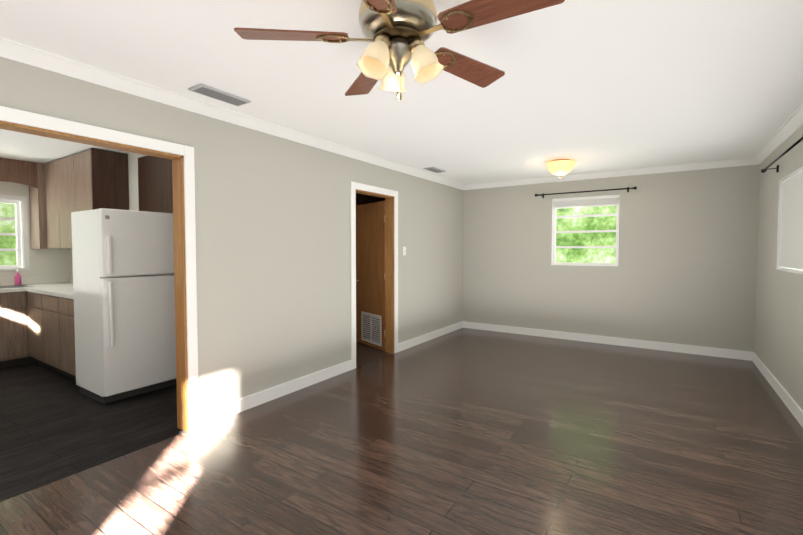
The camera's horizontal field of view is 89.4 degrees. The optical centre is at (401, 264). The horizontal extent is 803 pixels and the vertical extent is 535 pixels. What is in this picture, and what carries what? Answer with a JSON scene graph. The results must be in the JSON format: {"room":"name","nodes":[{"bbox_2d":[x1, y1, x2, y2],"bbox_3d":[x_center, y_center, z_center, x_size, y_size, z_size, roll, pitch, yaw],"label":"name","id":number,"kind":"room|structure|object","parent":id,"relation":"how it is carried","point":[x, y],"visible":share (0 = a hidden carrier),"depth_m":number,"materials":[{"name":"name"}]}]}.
{"room":"empty living room","nodes":[
{"label":"empty living room","id":0,"kind":"room"},
{"bbox_2d":[0,181,70,276],"bbox_3d":[-5.473,-0.010,4.181,0.120,2.420,3.520,1,2,33],"label":"wall","id":1,"kind":"structure","parent":0,"point":[44,262],"depth_m":5.25,"materials":[{"name":"white paint"}]},
{"bbox_2d":[0,194,29,270],"bbox_3d":[-5.151,-0.369,4.609,0.125,0.932,1.370,1,2,33],"label":"kitchen window","id":2,"kind":"structure","parent":1,"relation":"in","point":[18,249],"depth_m":5.12,"materials":[{"name":"white"}]},
{"bbox_2d":[29,163,44,247],"bbox_3d":[-4.475,-0.725,5.238,0.348,1.054,0.404,1,2,33],"label":"upper cabinet","id":3,"kind":"object","parent":1,"relation":"attached to","point":[36,195],"depth_m":5.03,"materials":[{"name":"brown wood"}]},
{"bbox_2d":[70,153,146,274],"bbox_3d":[-2.925,-0.033,4.553,3.730,2.440,0.100,1,2,33],"label":"wall","id":4,"kind":"structure","parent":0,"point":[133,180],"depth_m":4.49,"materials":[{"name":"white paint"}]},
{"bbox_2d":[45,160,60,247],"bbox_3d":[-4.123,-0.718,5.044,0.454,1.054,0.342,1,2,33],"label":"upper cabinet","id":5,"kind":"object","parent":4,"relation":"attached to","point":[52,237],"depth_m":4.92,"materials":[{"name":"brown wood"}]},
{"bbox_2d":[57,155,72,248],"bbox_3d":[-3.742,-0.709,4.794,0.459,1.054,0.342,1,2,33],"label":"upper cabinet","id":6,"kind":"object","parent":4,"relation":"attached to","point":[64,165],"depth_m":4.68,"materials":[{"name":"brown wood"}]},
{"bbox_2d":[73,148,128,211],"bbox_3d":[-3.348,-0.700,4.535,0.483,1.054,0.342,1,2,33],"label":"upper cabinet","id":7,"kind":"object","parent":4,"relation":"attached to","point":[92,179],"depth_m":4.39,"materials":[{"name":"brown wood"}]},
{"bbox_2d":[138,155,172,212],"bbox_3d":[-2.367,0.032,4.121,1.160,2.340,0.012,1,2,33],"label":"upper cabinet","id":8,"kind":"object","parent":4,"relation":"attached to","point":[155,188],"depth_m":4.20,"materials":[{"name":"brown wood"}]},
{"bbox_2d":[0,57,462,412],"bbox_3d":[-1.679,0.024,2.946,0.120,2.440,9.780,1,2,33],"label":"wall","id":9,"kind":"structure","parent":0,"point":[273,248],"depth_m":3.62,"materials":[{"name":"grey paint"}]},
{"bbox_2d":[0,120,188,431],"bbox_3d":[-2.231,0.260,2.113,0.128,2.030,2.168,1,2,33],"label":"lining","id":10,"kind":"object","parent":9,"relation":"attached to","point":[180,287],"visible":1,"depth_m":2.98,"materials":[{"name":"brown wood"}]},
{"bbox_2d":[0,106,198,430],"bbox_3d":[-2.174,0.223,2.074,0.016,2.105,2.318,1,2,33],"label":"door frame","id":11,"kind":"structure","parent":9,"relation":"attached to","point":[13,115],"depth_m":2.97,"materials":[{"name":"white wood"}]},
{"bbox_2d":[0,37,467,189],"bbox_3d":[-1.597,-1.155,2.850,0.075,0.075,9.780,1,2,33],"label":"crown molding","id":12,"kind":"structure","parent":9,"relation":"attached to","point":[55,63],"depth_m":2.85,"materials":[{"name":"white"}]},
{"bbox_2d":[199,360,351,427],"bbox_3d":[-1.051,1.159,3.821,0.014,0.110,1.788,1,2,33],"label":"baseboard","id":13,"kind":"structure","parent":9,"relation":"attached to","point":[215,414],"depth_m":3.61,"materials":[{"name":"white wood"}]},
{"bbox_2d":[350,181,397,369],"bbox_3d":[-0.306,0.121,4.917,0.016,2.105,0.933,1,2,33],"label":"door frame","id":14,"kind":"structure","parent":9,"relation":"attached to","point":[354,186],"depth_m":4.59,"materials":[{"name":"white wood"}]},
{"bbox_2d":[356,189,393,353],"bbox_3d":[-0.362,0.157,4.956,0.128,2.030,0.783,1,2,33],"label":"lining","id":15,"kind":"object","parent":9,"relation":"attached to","point":[389,256],"visible":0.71,"depth_m":5.26,"materials":[{"name":"brown wood"}]},
{"bbox_2d":[356,201,385,350],"bbox_3d":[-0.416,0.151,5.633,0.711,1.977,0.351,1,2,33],"label":"hallway door","id":16,"kind":"structure","parent":15,"relation":"attached to","point":[370,281],"depth_m":5.57,"materials":[{"name":"brown wood"}]},
{"bbox_2d":[398,321,462,351],"bbox_3d":[0.496,1.074,6.174,0.014,0.110,2.001,1,2,33],"label":"baseboard","id":17,"kind":"structure","parent":9,"relation":"attached to","point":[407,344],"depth_m":6.02,"materials":[{"name":"white wood"}]},
{"bbox_2d":[356,193,384,204],"bbox_3d":[-1.103,-0.082,5.915,0.120,2.440,4.180,1,2,33],"label":"wall","id":18,"kind":"structure","parent":0,"point":[361,199],"depth_m":6.58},
{"bbox_2d":[0,328,802,534],"bbox_3d":[-1.629,1.295,2.958,7.940,0.100,10.020,1,2,33],"label":"floor","id":19,"kind":"structure","parent":0,"point":[465,431],"depth_m":2.72,"materials":[{"name":"brown wood"}]},
{"bbox_2d":[0,291,27,368],"bbox_3d":[-4.712,0.747,4.689,0.612,0.870,0.434,1,2,33],"label":"base cabinet","id":20,"kind":"object","parent":19,"relation":"on","point":[13,321],"depth_m":4.61,"materials":[{"name":"brown wood"}]},
{"bbox_2d":[0,283,67,290],"bbox_3d":[-5.154,0.317,3.995,0.619,0.040,3.288,1,2,33],"label":"countertop","id":21,"kind":"structure","parent":20,"relation":"on","point":[29,284],"depth_m":4.93,"materials":[{"name":"white stone"}]},
{"bbox_2d":[14,269,20,284],"bbox_3d":[-4.758,0.163,5.035,0.065,0.192,0.060,1,2,33],"label":"soap bottle","id":22,"kind":"object","parent":21,"relation":"on","point":[17,277],"visible":0.92,"depth_m":5.02,"materials":[{"name":"pink plastic"}]},
{"bbox_2d":[8,283,27,286],"bbox_3d":[-4.699,0.361,4.680,0.429,0.183,0.620,1,2,33],"label":"sink","id":23,"kind":"object","parent":21,"relation":"in","point":[9,284],"depth_m":5.02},
{"bbox_2d":[24,283,73,298],"bbox_3d":[-3.542,0.298,4.533,1.485,0.040,0.619,1,2,33],"label":"countertop","id":24,"kind":"structure","parent":20,"relation":"on","point":[68,290],"depth_m":4.47,"materials":[{"name":"white stone"}]},
{"bbox_2d":[24,291,43,365],"bbox_3d":[-3.967,0.742,4.832,0.513,0.870,0.612,1,2,33],"label":"base cabinet","id":25,"kind":"object","parent":19,"relation":"on","point":[36,319],"depth_m":4.60,"materials":[{"name":"brown wood"}]},
{"bbox_2d":[40,291,59,372],"bbox_3d":[-3.546,0.752,4.556,0.494,0.870,0.612,1,2,33],"label":"base cabinet","id":26,"kind":"object","parent":19,"relation":"on","point":[49,333],"depth_m":4.33,"materials":[{"name":"brown wood"}]},
{"bbox_2d":[56,295,75,379],"bbox_3d":[-3.129,0.762,4.283,0.503,0.870,0.612,1,2,33],"label":"base cabinet","id":27,"kind":"object","parent":19,"relation":"on","point":[64,306],"depth_m":4.06,"materials":[{"name":"brown wood"}]},
{"bbox_2d":[71,208,176,403],"bbox_3d":[-2.613,0.361,3.884,0.702,1.700,0.640,1,2,33],"label":"refrigerator","id":28,"kind":"object","parent":19,"relation":"on","point":[124,301],"visible":0.85,"depth_m":3.65,"materials":[{"name":"white metal"}]},
{"bbox_2d":[0,0,802,184],"bbox_3d":[-1.629,-1.244,2.867,7.940,0.140,10.020,1,2,33],"label":"ceiling","id":29,"kind":"structure","parent":0,"point":[591,86],"depth_m":2.56,"materials":[{"name":"white paint"}]},
{"bbox_2d":[0,158,37,187],"bbox_3d":[-5.153,-1.049,3.939,0.020,0.314,2.490,1,2,33],"label":"valance","id":30,"kind":"object","parent":29,"relation":"attached to","point":[18,171],"visible":0.95,"depth_m":4.83,"materials":[{"name":"brown wood"}]},
{"bbox_2d":[188,83,250,105],"bbox_3d":[-1.274,-1.185,2.864,0.160,0.016,0.380,1,2,33],"label":"ceiling vent","id":31,"kind":"object","parent":29,"relation":"in","point":[212,92],"visible":0.98,"depth_m":2.83,"materials":[{"name":"grey metal"}]},
{"bbox_2d":[234,0,564,99],"bbox_3d":[0.022,-0.903,1.624,1.185,0.489,1.237,1,2,33],"label":"ceiling fan","id":32,"kind":"object","parent":29,"relation":"hanging from","point":[397,33],"visible":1,"depth_m":1.58,"materials":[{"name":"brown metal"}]},
{"bbox_2d":[423,167,445,172],"bbox_3d":[0.456,-1.281,5.531,0.160,0.016,0.360,1,2,33],"label":"ceiling vent","id":33,"kind":"object","parent":29,"relation":"in","point":[435,169],"visible":1,"depth_m":5.47,"materials":[{"name":"grey metal"}]},
{"bbox_2d":[545,159,575,177],"bbox_3d":[1.960,-1.164,5.001,0.360,0.211,0.360,1,2,33],"label":"ceiling light","id":34,"kind":"object","parent":29,"relation":"attached to","point":[560,168],"visible":1,"depth_m":4.89,"materials":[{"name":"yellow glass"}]},
{"bbox_2d":[462,164,759,351],"bbox_3d":[2.217,-0.096,6.307,5.240,2.440,0.120,1,2,33],"label":"wall","id":35,"kind":"structure","parent":0,"point":[684,272],"depth_m":5.57,"materials":[{"name":"grey paint"}]},
{"bbox_2d":[551,194,619,266],"bbox_3d":[2.691,-0.479,5.966,0.906,1.006,0.097,1,2,33],"label":"window","id":36,"kind":"structure","parent":35,"relation":"in","point":[593,201],"depth_m":5.95,"materials":[{"name":"white"}]},
{"bbox_2d":[535,187,636,197],"bbox_3d":[2.625,-1.036,5.873,1.358,0.070,0.112,1,2,33],"label":"curtain rod","id":37,"kind":"object","parent":35,"relation":"attached to","point":[627,188],"visible":1,"depth_m":5.80,"materials":[{"name":"black metal"}]},
{"bbox_2d":[463,321,750,360],"bbox_3d":[2.645,1.081,5.988,3.810,0.110,0.014,1,2,33],"label":"baseboard","id":38,"kind":"structure","parent":35,"relation":"attached to","point":[672,347],"depth_m":5.70,"materials":[{"name":"white wood"}]},
{"bbox_2d":[464,158,751,189],"bbox_3d":[2.640,-1.264,5.870,3.660,0.075,0.075,1,2,33],"label":"crown molding","id":39,"kind":"structure","parent":35,"relation":"attached to","point":[746,161],"depth_m":5.60,"materials":[{"name":"white"}]},
{"bbox_2d":[754,125,802,409],"bbox_3d":[1.607,0.104,0.718,0.120,2.440,9.900,1,2,33],"label":"wall","id":40,"kind":"structure","parent":0,"point":[778,341],"depth_m":3.97,"materials":[{"name":"grey paint"}]},
{"bbox_2d":[751,352,802,427],"bbox_3d":[1.583,1.266,0.846,0.014,0.110,9.780,1,2,33],"label":"baseboard","id":41,"kind":"structure","parent":40,"relation":"attached to","point":[794,408],"depth_m":3.72,"materials":[{"name":"white wood"}]},
{"bbox_2d":[752,104,802,164],"bbox_3d":[1.558,-1.081,0.779,0.075,0.075,9.780,1,2,33],"label":"crown molding","id":42,"kind":"structure","parent":40,"relation":"attached to","point":[795,121],"depth_m":3.75,"materials":[{"name":"white"}]},
{"bbox_2d":[761,135,802,172],"bbox_3d":[3.287,-0.919,3.455,0.127,0.070,1.578,1,2,33],"label":"curtain rod","id":43,"kind":"object","parent":40,"relation":"attached to","point":[781,155],"visible":0.98,"depth_m":3.57,"materials":[{"name":"black metal"}]},
{"bbox_2d":[776,166,802,274],"bbox_3d":[3.418,-0.360,3.485,0.097,0.866,1.096,1,2,33],"label":"window","id":44,"kind":"structure","parent":40,"relation":"in","point":[790,235],"depth_m":3.63,"materials":[{"name":"white"}]},
{"label":"outside","id":45,"kind":"structure","parent":0,"visible":0},
{"bbox_2d":[0,203,16,264],"bbox_3d":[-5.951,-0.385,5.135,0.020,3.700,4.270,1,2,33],"label":"trees","id":46,"kind":"object","parent":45,"point":[9,214],"depth_m":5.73,"materials":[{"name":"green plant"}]},
{"bbox_2d":[556,204,615,262],"bbox_3d":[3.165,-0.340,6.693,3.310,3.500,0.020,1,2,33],"label":"trees","id":47,"kind":"object","parent":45,"point":[585,237],"depth_m":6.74,"materials":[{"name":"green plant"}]}
]}

